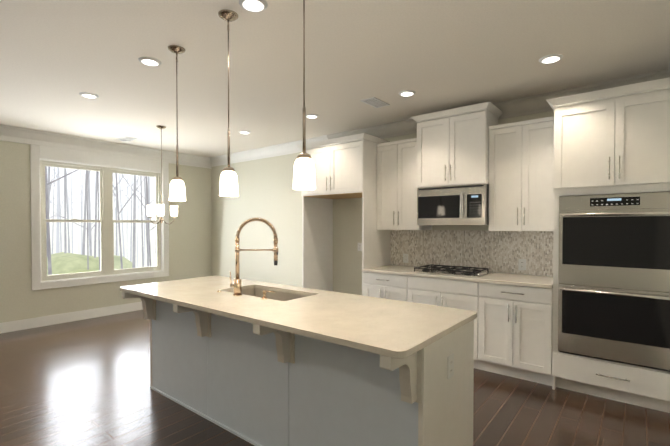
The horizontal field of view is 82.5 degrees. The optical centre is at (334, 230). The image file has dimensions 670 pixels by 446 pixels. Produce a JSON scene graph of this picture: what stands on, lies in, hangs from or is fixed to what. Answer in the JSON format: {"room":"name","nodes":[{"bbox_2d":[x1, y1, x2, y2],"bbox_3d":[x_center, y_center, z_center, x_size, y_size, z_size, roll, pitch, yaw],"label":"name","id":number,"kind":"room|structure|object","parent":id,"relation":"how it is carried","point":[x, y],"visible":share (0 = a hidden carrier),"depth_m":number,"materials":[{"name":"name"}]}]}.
{"room":"kitchen","nodes":[
{"label":"kitchen","id":0,"kind":"room"},
{"bbox_2d":[0,141,211,322],"bbox_3d":[-4.704,-0.017,4.803,0.120,2.750,7.130,1,1,38],"label":"wall","id":1,"kind":"structure","parent":0,"point":[190,240],"depth_m":5.57,"materials":[{"name":"paint"}]},
{"bbox_2d":[0,301,142,333],"bbox_3d":[-4.651,1.290,4.778,0.014,0.138,7.130,1,1,38],"label":"baseboard","id":2,"kind":"structure","parent":1,"relation":"attached to","point":[16,325],"depth_m":5.63,"materials":[{"name":"paint"}]},
{"bbox_2d":[30,144,168,290],"bbox_3d":[-3.637,-0.195,6.107,0.124,2.026,1.981,1,1,38],"label":"window","id":3,"kind":"structure","parent":1,"relation":"in","point":[38,153],"depth_m":6.05,"materials":[{"name":"paint"}]},
{"bbox_2d":[0,124,211,168],"bbox_3d":[-4.621,-1.290,4.720,0.091,0.200,7.130,1,1,38],"label":"crown molding","id":4,"kind":"structure","parent":1,"relation":"attached to","point":[8,133],"depth_m":5.86,"materials":[{"name":"paint"}]},
{"bbox_2d":[0,310,669,445],"bbox_3d":[-0.732,1.431,1.679,10.250,0.060,7.350,1,1,38],"label":"floor","id":5,"kind":"structure","parent":0,"point":[85,382],"depth_m":3.01,"materials":[{"name":"brown wood"}]},
{"bbox_2d":[122,292,473,445],"bbox_3d":[-0.468,0.945,2.725,2.590,0.884,0.936,1,1,38],"label":"kitchen island","id":6,"kind":"object","parent":5,"relation":"on","point":[255,384],"visible":0.85,"depth_m":2.22,"materials":[{"name":"paint"}]},
{"bbox_2d":[120,276,476,358],"bbox_3d":[-0.477,0.488,2.734,2.662,0.030,0.947,1,1,38],"label":"island countertop","id":7,"kind":"structure","parent":6,"relation":"on","point":[398,329],"depth_m":2.25,"materials":[{"name":"beige stone"}]},
{"bbox_2d":[230,217,278,295],"bbox_3d":[-0.590,0.185,2.796,0.288,0.572,0.236,1,1,38],"label":"spring faucet","id":8,"kind":"object","parent":7,"relation":"on","point":[236,285],"visible":1,"depth_m":2.78,"materials":[{"name":"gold metal"}]},
{"bbox_2d":[262,290,274,299],"bbox_3d":[-0.466,0.442,2.653,0.078,0.062,0.068,1,1,38],"label":"soap dispenser","id":9,"kind":"object","parent":7,"relation":"on","point":[264,297],"visible":1,"depth_m":2.65,"materials":[{"name":"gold metal"}]},
{"bbox_2d":[231,288,306,300],"bbox_3d":[-0.524,0.611,2.958,0.770,0.222,0.390,1,1,38],"label":"undermount sink","id":10,"kind":"object","parent":7,"relation":"in","point":[276,295],"visible":0.02,"depth_m":3.19,"materials":[{"name":"metal"}]},
{"bbox_2d":[296,133,389,295],"bbox_3d":[0.122,0.104,5.071,1.110,2.502,0.701,1,1,38],"label":"tall cabinet","id":11,"kind":"object","parent":5,"relation":"on","point":[345,167],"visible":0.75,"depth_m":4.85,"materials":[{"name":"paint"}]},
{"bbox_2d":[363,272,398,299],"bbox_3d":[0.784,0.920,4.591,0.641,0.884,0.647,1,1,38],"label":"base cabinet","id":12,"kind":"object","parent":5,"relation":"on","point":[379,285],"depth_m":4.37,"materials":[{"name":"paint"}]},
{"bbox_2d":[362,265,552,288],"bbox_3d":[1.299,0.468,4.162,1.974,0.030,0.667,1,1,38],"label":"countertop","id":13,"kind":"structure","parent":12,"relation":"on","point":[540,281],"depth_m":3.85,"materials":[{"name":"beige stone"}]},
{"bbox_2d":[411,264,495,277],"bbox_3d":[1.299,0.429,4.202,0.754,0.046,0.520,1,1,38],"label":"gas cooktop","id":14,"kind":"object","parent":13,"relation":"in","point":[447,270],"visible":1,"depth_m":4.11,"materials":[{"name":"metal"}]},
{"bbox_2d":[399,275,470,309],"bbox_3d":[1.286,0.925,4.192,0.886,0.884,0.647,1,1,38],"label":"base cabinet","id":15,"kind":"object","parent":5,"relation":"on","point":[450,293],"depth_m":3.97,"materials":[{"name":"paint"}]},
{"bbox_2d":[471,281,552,385],"bbox_3d":[1.808,0.931,3.777,0.691,0.884,0.647,1,1,38],"label":"base cabinet","id":16,"kind":"object","parent":5,"relation":"on","point":[513,330],"depth_m":3.51,"materials":[{"name":"paint"}]},
{"bbox_2d":[546,77,669,412],"bbox_3d":[2.374,0.128,3.281,0.904,2.502,0.701,1,1,38],"label":"tall cabinet","id":17,"kind":"object","parent":5,"relation":"on","point":[613,140],"visible":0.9,"depth_m":3.05,"materials":[{"name":"paint"}]},
{"bbox_2d":[558,192,669,371],"bbox_3d":[2.371,0.372,3.236,0.756,1.331,0.687,1,1,38],"label":"double wall oven","id":18,"kind":"object","parent":17,"relation":"in","point":[614,281],"visible":1,"depth_m":3.00,"materials":[{"name":"metal"}]},
{"bbox_2d":[0,0,669,156],"bbox_3d":[-0.732,-1.379,1.640,10.250,0.060,7.350,1,1,38],"label":"ceiling","id":19,"kind":"structure","parent":0,"point":[57,57],"depth_m":3.07,"materials":[{"name":"paint"}]},
{"bbox_2d":[79,92,98,97],"bbox_3d":[-2.493,-1.373,3.877,0.170,0.012,0.170,1,1,38],"label":"recessed light","id":20,"kind":"object","parent":19,"relation":"in","point":[88,95],"visible":0.96,"depth_m":3.85,"materials":[{"name":"white plastic"}]},
{"bbox_2d":[116,136,136,141],"bbox_3d":[-3.178,-1.399,5.831,0.320,0.012,0.170,1,1,38],"label":"ceiling vent","id":21,"kind":"object","parent":19,"relation":"in","point":[126,139],"visible":0.98,"depth_m":5.82,"materials":[{"name":"white plastic"}]},
{"bbox_2d":[138,57,160,65],"bbox_3d":[-1.491,-1.362,3.080,0.170,0.012,0.170,1,1,38],"label":"recessed light","id":22,"kind":"object","parent":19,"relation":"in","point":[150,61],"visible":0.98,"depth_m":3.06,"materials":[{"name":"white plastic"}]},
{"bbox_2d":[146,125,177,223],"bbox_3d":[-2.298,-0.744,5.146,0.392,1.304,0.359,1,1,38],"label":"chandelier","id":23,"kind":"object","parent":19,"relation":"hanging from","point":[160,211],"visible":1,"depth_m":5.11,"materials":[{"name":"white glass"}]},
{"bbox_2d":[168,45,185,200],"bbox_3d":[-1.186,-0.796,2.872,0.124,1.136,0.124,1,1,38],"label":"pendant light","id":24,"kind":"object","parent":19,"relation":"hanging from","point":[177,189],"visible":0.98,"depth_m":2.85,"materials":[{"name":"white glass"}]},
{"bbox_2d":[218,9,237,196],"bbox_3d":[-0.671,-0.790,2.410,0.124,1.136,0.124,1,1,38],"label":"pendant light","id":25,"kind":"object","parent":19,"relation":"hanging from","point":[228,183],"visible":1,"depth_m":2.38,"materials":[{"name":"white glass"}]},
{"bbox_2d":[239,131,250,133],"bbox_3d":[-1.277,-1.393,5.407,0.170,0.012,0.170,1,1,38],"label":"recessed light","id":26,"kind":"object","parent":19,"relation":"in","point":[245,132],"visible":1,"depth_m":5.38,"materials":[{"name":"white plastic"}]},
{"bbox_2d":[239,0,267,11],"bbox_3d":[-0.488,-1.351,2.283,0.170,0.012,0.170,1,1,38],"label":"recessed light","id":27,"kind":"object","parent":19,"relation":"in","point":[255,5],"visible":1,"depth_m":2.28,"materials":[{"name":"white plastic"}]},
{"bbox_2d":[293,0,315,189],"bbox_3d":[-0.158,-0.784,1.954,0.124,1.136,0.124,1,1,38],"label":"pendant light","id":28,"kind":"object","parent":19,"relation":"hanging from","point":[304,175],"visible":1,"depth_m":1.93,"materials":[{"name":"white glass"}]},
{"bbox_2d":[306,114,318,117],"bbox_3d":[-0.278,-1.383,4.613,0.170,0.012,0.170,1,1,38],"label":"recessed light","id":29,"kind":"object","parent":19,"relation":"in","point":[311,115],"visible":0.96,"depth_m":4.59,"materials":[{"name":"white plastic"}]},
{"bbox_2d":[360,97,389,107],"bbox_3d":[0.433,-1.376,4.108,0.170,0.012,0.320,1,1,38],"label":"ceiling vent","id":30,"kind":"object","parent":19,"relation":"in","point":[374,102],"visible":1,"depth_m":4.08,"materials":[{"name":"white plastic"}]},
{"bbox_2d":[399,90,415,95],"bbox_3d":[0.721,-1.372,3.819,0.170,0.012,0.170,1,1,38],"label":"recessed light","id":31,"kind":"object","parent":19,"relation":"in","point":[408,93],"visible":1,"depth_m":3.80,"materials":[{"name":"white plastic"}]},
{"bbox_2d":[539,54,562,62],"bbox_3d":[1.711,-1.361,3.031,0.170,0.012,0.170,1,1,38],"label":"recessed light","id":32,"kind":"object","parent":19,"relation":"in","point":[551,58],"visible":0.88,"depth_m":3.00,"materials":[{"name":"white plastic"}]},
{"bbox_2d":[664,63,669,77],"bbox_3d":[0.697,-1.232,0.493,0.091,0.200,7.130,1,1,38],"label":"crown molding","id":33,"kind":"structure","parent":19,"relation":"attached to","point":[666,72],"depth_m":3.25,"materials":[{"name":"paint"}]},
{"bbox_2d":[211,111,553,294],"bbox_3d":[0.286,-0.026,5.468,7.104,2.750,0.120,1,1,38],"label":"wall","id":34,"kind":"structure","parent":0,"point":[269,193],"depth_m":6.40,"materials":[{"name":"paint"}]},
{"bbox_2d":[358,243,361,250],"bbox_3d":[0.345,0.221,5.341,0.072,0.116,0.008,1,1,38],"label":"outlet","id":35,"kind":"object","parent":34,"relation":"attached to","point":[359,246],"visible":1,"depth_m":5.33,"materials":[{"name":"white plastic"}]},
{"bbox_2d":[377,138,431,229],"bbox_3d":[0.853,-0.546,4.707,0.579,1.068,0.347,1,1,38],"label":"upper cabinet","id":36,"kind":"object","parent":34,"relation":"attached to","point":[396,196],"depth_m":4.58,"materials":[{"name":"paint"}]},
{"bbox_2d":[208,70,663,166],"bbox_3d":[0.222,-1.317,5.367,6.660,0.165,0.088,1,1,38],"label":"crown molding","id":37,"kind":"structure","parent":34,"relation":"attached to","point":[529,105],"depth_m":4.79,"materials":[{"name":"paint"}]},
{"bbox_2d":[413,102,500,189],"bbox_3d":[1.353,-0.885,4.251,0.762,0.795,0.432,1,1,38],"label":"upper cabinet","id":38,"kind":"object","parent":34,"relation":"attached to","point":[451,147],"depth_m":4.05,"materials":[{"name":"paint"}]},
{"bbox_2d":[417,184,488,224],"bbox_3d":[1.339,-0.275,4.243,0.752,0.418,0.471,1,1,38],"label":"over-the-range microwave","id":39,"kind":"object","parent":38,"relation":"attached to","point":[458,205],"visible":1,"depth_m":4.06,"materials":[{"name":"metal"}]},
{"bbox_2d":[390,230,552,275],"bbox_3d":[1.502,0.221,4.413,1.974,0.457,0.016,1,1,38],"label":"tile backsplash","id":40,"kind":"structure","parent":34,"relation":"attached to","point":[524,252],"depth_m":4.32,"materials":[{"name":"tile"}]},
{"bbox_2d":[489,116,553,230],"bbox_3d":[1.925,-0.535,3.855,0.629,1.068,0.347,1,1,38],"label":"upper cabinet","id":41,"kind":"object","parent":34,"relation":"attached to","point":[511,165],"depth_m":3.72,"materials":[{"name":"paint"}]},
{"label":"outside","id":42,"kind":"structure","parent":0,"visible":0},
{"bbox_2d":[47,166,155,267],"bbox_3d":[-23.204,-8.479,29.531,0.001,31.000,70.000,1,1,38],"label":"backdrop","id":43,"kind":"structure","parent":42,"point":[76,203],"depth_m":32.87,"materials":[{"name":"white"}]},
{"bbox_3d":[-11.657,2.995,20.509,29.500,1.300,70.000,1,1,38],"label":"ground","id":44,"kind":"structure","parent":0,"visible":0},
{"bbox_2d":[45,166,155,274],"bbox_3d":[-11.181,-4.838,22.847,26.580,15.987,22.265,1,1,38],"label":"trees","id":45,"kind":"object","parent":44,"relation":"on","point":[59,261],"visible":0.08,"depth_m":16.09,"materials":[{"name":"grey plant"}]}
]}

